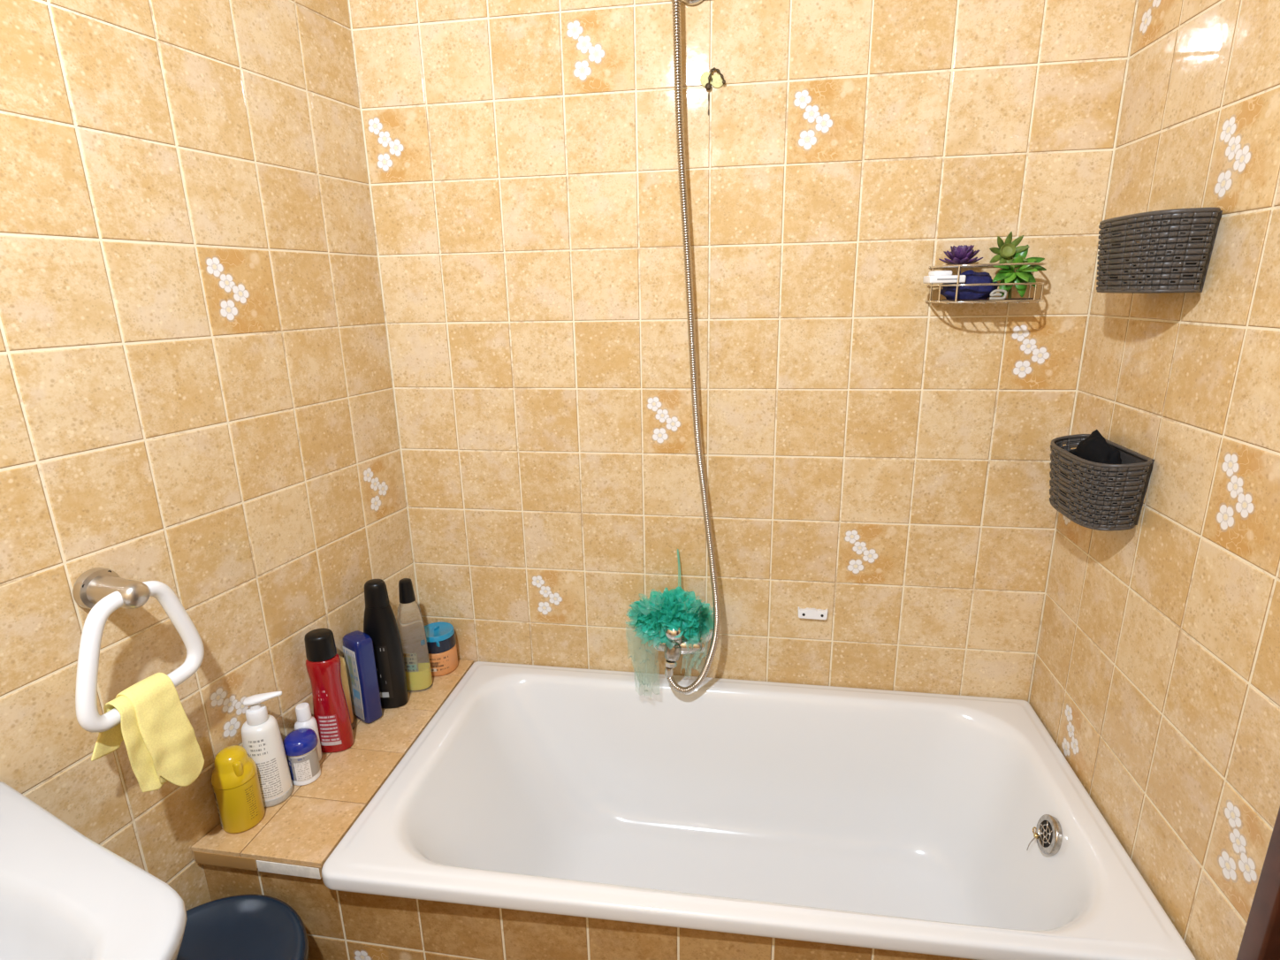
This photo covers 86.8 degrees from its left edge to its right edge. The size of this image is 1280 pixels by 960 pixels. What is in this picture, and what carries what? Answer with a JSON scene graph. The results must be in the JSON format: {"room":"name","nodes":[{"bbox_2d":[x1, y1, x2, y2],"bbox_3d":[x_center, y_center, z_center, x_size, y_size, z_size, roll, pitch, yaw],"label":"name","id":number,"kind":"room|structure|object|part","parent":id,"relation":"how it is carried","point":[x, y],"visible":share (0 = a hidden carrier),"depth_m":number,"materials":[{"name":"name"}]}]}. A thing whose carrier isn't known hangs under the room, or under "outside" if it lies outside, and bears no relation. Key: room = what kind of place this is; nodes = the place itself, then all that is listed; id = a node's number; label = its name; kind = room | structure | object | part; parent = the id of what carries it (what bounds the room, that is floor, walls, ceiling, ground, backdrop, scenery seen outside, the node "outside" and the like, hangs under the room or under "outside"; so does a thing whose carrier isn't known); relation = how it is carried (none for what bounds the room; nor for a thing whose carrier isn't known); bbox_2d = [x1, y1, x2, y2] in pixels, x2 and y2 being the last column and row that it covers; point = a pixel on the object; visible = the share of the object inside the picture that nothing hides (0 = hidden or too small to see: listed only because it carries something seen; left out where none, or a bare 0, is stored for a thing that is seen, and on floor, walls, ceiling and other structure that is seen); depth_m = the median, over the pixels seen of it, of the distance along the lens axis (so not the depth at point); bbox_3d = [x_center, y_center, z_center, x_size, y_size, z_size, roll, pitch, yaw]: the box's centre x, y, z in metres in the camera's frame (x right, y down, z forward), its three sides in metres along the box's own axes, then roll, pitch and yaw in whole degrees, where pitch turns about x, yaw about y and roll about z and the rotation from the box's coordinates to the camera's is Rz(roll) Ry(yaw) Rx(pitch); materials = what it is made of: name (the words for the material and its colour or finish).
{"room":"bathroom","nodes":[
{"label":"bathroom","id":0,"kind":"room"},
{"bbox_2d":[0,0,418,910],"bbox_3d":[-0.995,0.152,0.539,0.030,2.400,2.420,4,16,18],"label":"wall","id":1,"kind":"structure","parent":0,"point":[197,396],"depth_m":1.12,"materials":[{"name":"beige tile"}]},
{"bbox_2d":[72,567,204,732],"bbox_3d":[-0.773,0.240,1.008,0.105,0.210,0.187,1,16,9],"label":"towel ring","id":2,"kind":"object","parent":1,"relation":"attached to","point":[102,590],"visible":0.98,"depth_m":0.98,"materials":[{"name":"white plastic"}]},
{"bbox_2d":[91,672,204,792],"bbox_3d":[-0.747,0.399,1.024,0.059,0.186,0.126,4,16,18],"label":"towel","id":3,"kind":"object","parent":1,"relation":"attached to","point":[162,745],"visible":0.97,"depth_m":1.02,"materials":[{"name":"yellow fabric"}]},
{"bbox_2d":[190,659,473,879],"bbox_3d":[-0.616,0.578,1.496,0.252,0.034,0.668,1,16,9],"label":"tiled ledge","id":4,"kind":"object","parent":1,"relation":"attached to","point":[294,836],"visible":0.75,"depth_m":1.29,"materials":[{"name":"tile"}]},
{"bbox_2d":[211,745,265,833],"bbox_3d":[-0.734,0.556,1.233,0.072,0.154,0.072,1,16,9],"label":"lotion bottle","id":5,"kind":"object","parent":4,"relation":"on","point":[235,783],"visible":1,"depth_m":1.21,"materials":[{"name":"yellow plastic"}]},
{"bbox_2d":[243,784,259,820],"bbox_3d":[-0.702,0.583,1.225,0.001,0.066,0.018,6,17,25],"label":"print","id":6,"kind":"object","parent":5,"relation":"attached to","point":[251,791],"depth_m":1.22},
{"bbox_2d":[241,691,293,807],"bbox_3d":[-0.715,0.506,1.285,0.074,0.222,0.070,7,17,26],"label":"pump bottle","id":7,"kind":"object","parent":4,"relation":"on","point":[262,740],"visible":0.84,"depth_m":1.26,"materials":[{"name":"white plastic"}]},
{"bbox_2d":[246,737,269,757],"bbox_3d":[-0.708,0.495,1.253,0.035,0.036,0.006,-4,16,-12],"label":"print","id":8,"kind":"object","parent":7,"relation":"on","point":[256,747],"depth_m":1.25},
{"bbox_2d":[282,727,320,785],"bbox_3d":[-0.673,0.549,1.351,0.062,0.102,0.062,1,16,9],"label":"jar","id":9,"kind":"object","parent":4,"relation":"on","point":[300,744],"visible":0.97,"depth_m":1.33,"materials":[{"name":"white"}]},
{"bbox_3d":[-0.674,0.515,1.341,0.062,0.032,0.062,1,16,9],"label":"lid","id":10,"kind":"part","parent":9,"relation":"part of","materials":[{"name":"blue plastic"}]},
{"bbox_2d":[294,702,322,761],"bbox_3d":[-0.687,0.522,1.397,0.042,0.130,0.042,1,16,9],"label":"bottle","id":11,"kind":"object","parent":4,"relation":"on","point":[304,718],"visible":0.52,"depth_m":1.38,"materials":[{"name":"white plastic"}]},
{"bbox_2d":[304,628,354,752],"bbox_3d":[-0.656,0.442,1.421,0.072,0.270,0.052,-2,16,-4],"label":"shampoo bottle","id":12,"kind":"object","parent":4,"relation":"on","point":[331,715],"visible":0.96,"depth_m":1.40,"materials":[{"name":"red plastic"}]},
{"bbox_2d":[315,689,329,701],"bbox_3d":[-0.657,0.445,1.398,0.026,0.027,0.002,-1,16,0],"label":"print","id":13,"kind":"object","parent":12,"relation":"attached to","point":[321,695],"depth_m":1.40},
{"bbox_2d":[339,655,355,729],"bbox_3d":[-0.658,0.471,1.490,0.036,0.177,0.029,-3,16,-7],"label":"tube","id":14,"kind":"object","parent":4,"relation":"on","point":[343,668],"visible":0.28,"depth_m":1.48,"materials":[{"name":"brown plastic"}]},
{"bbox_2d":[342,630,382,723],"bbox_3d":[-0.626,0.445,1.528,0.066,0.206,0.045,11,19,36],"label":"bottle","id":15,"kind":"object","parent":4,"relation":"on","point":[358,650],"visible":0.99,"depth_m":1.51,"materials":[{"name":"blue plastic"}]},
{"bbox_2d":[363,579,408,708],"bbox_3d":[-0.593,0.378,1.561,0.085,0.315,0.049,-2,16,-2],"label":"wash bottle","id":16,"kind":"object","parent":4,"relation":"on","point":[379,620],"visible":0.81,"depth_m":1.54,"materials":[{"name":"black plastic"}]},
{"bbox_2d":[373,646,393,698],"bbox_3d":[-0.594,0.442,1.555,0.040,0.135,0.002,-1,16,-1],"label":"print","id":17,"kind":"object","parent":16,"relation":"attached to","point":[384,655],"depth_m":1.55},
{"bbox_2d":[396,578,433,693],"bbox_3d":[-0.550,0.372,1.632,0.070,0.286,0.050,-2,16,-4],"label":"clear bottle","id":18,"kind":"object","parent":4,"relation":"on","point":[410,624],"visible":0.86,"depth_m":1.62,"materials":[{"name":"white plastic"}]},
{"bbox_2d":[424,621,457,676],"bbox_3d":[-0.517,0.430,1.737,0.090,0.116,0.090,1,16,9],"label":"jar","id":19,"kind":"object","parent":4,"relation":"on","point":[441,640],"visible":0.65,"depth_m":1.71,"materials":[{"name":"brown plastic"}]},
{"bbox_3d":[-0.518,0.387,1.725,0.086,0.013,0.086,1,16,9],"label":"lid","id":20,"kind":"part","parent":19,"relation":"part of","materials":[{"name":"blue plastic"}]},
{"bbox_2d":[202,863,975,959],"bbox_3d":[0.010,0.938,1.171,1.607,0.510,0.030,1,16,9],"label":"tub panel","id":21,"kind":"object","parent":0,"point":[339,925],"visible":0.42,"depth_m":1.16,"materials":[{"name":"tile"}]},
{"bbox_2d":[321,661,1196,959],"bbox_3d":[0.181,0.757,1.400,1.356,0.366,0.689,1,16,9],"label":"bathtub","id":22,"kind":"object","parent":21,"relation":"on","point":[944,825],"visible":0.97,"depth_m":1.54,"materials":[{"name":"white ceramic"}]},
{"bbox_2d":[1038,821,1052,846],"bbox_3d":[0.749,0.653,1.250,0.012,0.041,0.046,1,16,9],"label":"grille","id":23,"kind":"object","parent":22,"relation":"attached to","point":[1045,827],"depth_m":1.25,"materials":[{"name":"metal"}]},
{"bbox_3d":[0.754,0.654,1.250,0.026,0.068,0.069,1,16,9],"label":"overflow plate","id":24,"kind":"part","parent":22,"relation":"part of","materials":[{"name":"metal"}]},
{"bbox_2d":[347,0,1138,701],"bbox_3d":[0.155,-0.147,1.530,1.560,2.400,0.030,1,16,9],"label":"wall","id":25,"kind":"structure","parent":0,"point":[876,454],"depth_m":1.45,"materials":[{"name":"beige tile"}]},
{"bbox_2d":[653,625,713,668],"bbox_3d":[0.092,0.371,1.604,0.158,0.119,0.126,1,16,9],"label":"mixer","id":26,"kind":"object","parent":25,"relation":"attached to","point":[673,651],"visible":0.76,"depth_m":1.58,"materials":[{"name":"silver metal"}]},
{"bbox_2d":[628,548,713,644],"bbox_3d":[0.072,0.344,1.591,0.217,0.344,0.121,1,16,9],"label":"bath pouf","id":27,"kind":"object","parent":26,"relation":"hanging from","point":[673,608],"visible":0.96,"depth_m":1.56,"materials":[{"name":"green plastic"}]},
{"bbox_3d":[0.092,0.223,1.596,0.008,0.115,0.040,-1,16,1],"label":"cord","id":28,"kind":"part","parent":27,"relation":"part of","materials":[{"name":"green plastic"}]},
{"bbox_2d":[680,0,703,5],"bbox_3d":[0.095,-0.939,1.275,0.085,0.064,0.046,1,16,9],"label":"bracket","id":29,"kind":"object","parent":25,"relation":"attached to","point":[686,2],"visible":1,"depth_m":1.30,"materials":[{"name":"silver metal"}]},
{"bbox_2d":[664,0,720,693],"bbox_3d":[0.112,-0.269,1.408,0.127,1.579,0.086,1,16,9],"label":"shower hose","id":30,"kind":"object","parent":29,"relation":"hanging from","point":[676,9],"visible":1,"depth_m":1.43,"materials":[{"name":"silver metal"}]},
{"bbox_2d":[700,67,725,115],"bbox_3d":[0.143,-0.766,1.334,0.052,0.083,0.014,1,16,9],"label":"hook","id":31,"kind":"object","parent":25,"relation":"attached to","point":[707,80],"visible":1,"depth_m":1.33,"materials":[{"name":"metal"}]},
{"bbox_2d":[798,606,827,619],"bbox_3d":[0.406,0.314,1.596,0.068,0.026,0.014,1,16,9],"label":"bracket","id":32,"kind":"object","parent":25,"relation":"attached to","point":[807,613],"visible":1,"depth_m":1.59,"materials":[{"name":"white plastic"}]},
{"bbox_2d":[925,262,1047,304],"bbox_3d":[0.672,-0.378,1.303,0.202,0.071,0.108,1,16,9],"label":"wire caddy","id":33,"kind":"object","parent":25,"relation":"attached to","point":[958,266],"visible":0.99,"depth_m":1.27,"materials":[{"name":"silver metal"}]},
{"bbox_2d":[922,270,965,283],"bbox_3d":[0.582,-0.388,1.294,0.066,0.023,0.043,0,16,3],"label":"soap box","id":34,"kind":"object","parent":33,"relation":"in","point":[933,277],"visible":0.94,"depth_m":1.28,"materials":[{"name":"white plastic"}]},
{"bbox_3d":[0.680,-0.392,1.352,0.202,0.070,0.004,1,16,9],"label":"rail","id":35,"kind":"part","parent":33,"relation":"part of","materials":[{"name":"silver metal"}]},
{"bbox_3d":[0.672,-0.347,1.311,0.198,0.004,0.107,1,16,9],"label":"rail","id":36,"kind":"part","parent":33,"relation":"part of","materials":[{"name":"silver metal"}]},
{"bbox_3d":[0.672,-0.376,1.303,0.198,0.004,0.107,1,16,9],"label":"rail","id":37,"kind":"part","parent":33,"relation":"part of","materials":[{"name":"silver metal"}]},
{"bbox_2d":[941,297,1033,300],"bbox_3d":[0.672,-0.351,1.315,0.150,0.002,0.055,1,16,9],"label":"tray","id":38,"kind":"object","parent":33,"relation":"in","point":[1006,298],"visible":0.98,"depth_m":1.29,"materials":[{"name":"black"}]},
{"bbox_2d":[940,269,998,299],"bbox_3d":[0.638,-0.378,1.310,0.105,0.056,0.067,1,16,9],"label":"sponge","id":39,"kind":"object","parent":38,"relation":"on","point":[970,292],"visible":0.74,"depth_m":1.29,"materials":[{"name":"fabric"}]},
{"bbox_2d":[938,244,982,274],"bbox_3d":[0.618,-0.419,1.305,0.080,0.062,0.080,1,16,9],"label":"flower","id":40,"kind":"object","parent":39,"relation":"on","point":[960,255],"visible":0.98,"depth_m":1.28,"materials":[{"name":"purple plant"}]},
{"bbox_3d":[0.671,-0.410,1.294,0.198,0.004,0.107,1,16,9],"label":"rail","id":41,"kind":"part","parent":33,"relation":"part of","materials":[{"name":"silver metal"}]},
{"bbox_2d":[989,289,1006,299],"bbox_3d":[0.673,-0.348,1.271,0.031,0.020,0.005,1,16,9],"label":"hair clip","id":42,"kind":"object","parent":33,"relation":"in","point":[992,293],"visible":1,"depth_m":1.27,"materials":[{"name":"beige plastic"}]},
{"bbox_2d":[989,231,1046,298],"bbox_3d":[0.704,-0.401,1.264,0.105,0.120,0.054,1,16,9],"label":"succulent","id":43,"kind":"object","parent":33,"relation":"in","point":[1008,250],"visible":0.97,"depth_m":1.26,"materials":[{"name":"green plant"}]},
{"bbox_3d":[0.702,-0.388,1.286,0.018,0.084,0.012,1,16,9],"label":"stem","id":44,"kind":"part","parent":43,"relation":"part of","materials":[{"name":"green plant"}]},
{"bbox_2d":[1028,0,1279,959],"bbox_3d":[0.851,-0.029,1.059,0.030,2.400,0.705,1,16,9],"label":"wall","id":45,"kind":"structure","parent":0,"point":[1156,678],"depth_m":1.02,"materials":[{"name":"beige tile"}]},
{"bbox_2d":[1049,434,1154,531],"bbox_3d":[0.812,0.002,1.223,0.098,0.131,0.231,1,16,9],"label":"storage basket","id":46,"kind":"object","parent":45,"relation":"attached to","point":[1119,507],"visible":0.96,"depth_m":1.15,"materials":[{"name":"grey wicker"}]},
{"bbox_2d":[1066,429,1122,496],"bbox_3d":[0.814,-0.029,1.212,0.062,0.114,0.156,1,16,9],"label":"cloth","id":47,"kind":"object","parent":46,"relation":"in","point":[1095,448],"visible":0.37,"depth_m":1.19,"materials":[{"name":"black fabric"}]},
{"bbox_3d":[0.856,-0.001,1.215,0.009,0.118,0.184,1,16,9],"label":"plate","id":48,"kind":"part","parent":46,"relation":"part of","materials":[{"name":"grey wicker"}]},
{"bbox_2d":[1096,206,1222,293],"bbox_3d":[0.796,-0.355,1.066,0.098,0.115,0.215,1,16,9],"label":"storage basket","id":49,"kind":"object","parent":45,"relation":"attached to","point":[1173,251],"visible":1,"depth_m":0.99,"materials":[{"name":"grey plastic"}]},
{"bbox_3d":[0.840,-0.352,1.059,0.009,0.112,0.168,1,16,9],"label":"plate","id":50,"kind":"part","parent":49,"relation":"part of","materials":[{"name":"grey plastic"}]},
{"bbox_2d":[1236,807,1279,959],"bbox_3d":[0.741,0.338,0.363,0.074,2.072,0.854,1,16,9],"label":"door","id":51,"kind":"structure","parent":45,"relation":"in","point":[1260,940],"depth_m":0.84,"materials":[{"name":"brown wood"}]},
{"bbox_3d":[-0.214,1.344,0.734,2.300,0.030,2.500,1,16,9],"label":"floor","id":52,"kind":"structure","parent":0,"visible":0},
{"bbox_2d":[0,781,187,959],"bbox_3d":[-0.732,0.919,0.637,0.513,0.860,0.681,4,17,19],"label":"washbasin","id":53,"kind":"object","parent":52,"relation":"on","point":[64,895],"visible":1,"depth_m":0.73,"materials":[{"name":"white ceramic"}]},
{"bbox_2d":[176,894,308,959],"bbox_3d":[-0.682,0.991,1.107,0.311,0.466,0.311,1,16,9],"label":"waste bin","id":54,"kind":"object","parent":52,"relation":"on","point":[241,926],"visible":0.79,"depth_m":1.13,"materials":[{"name":"blue plastic"}]}
]}

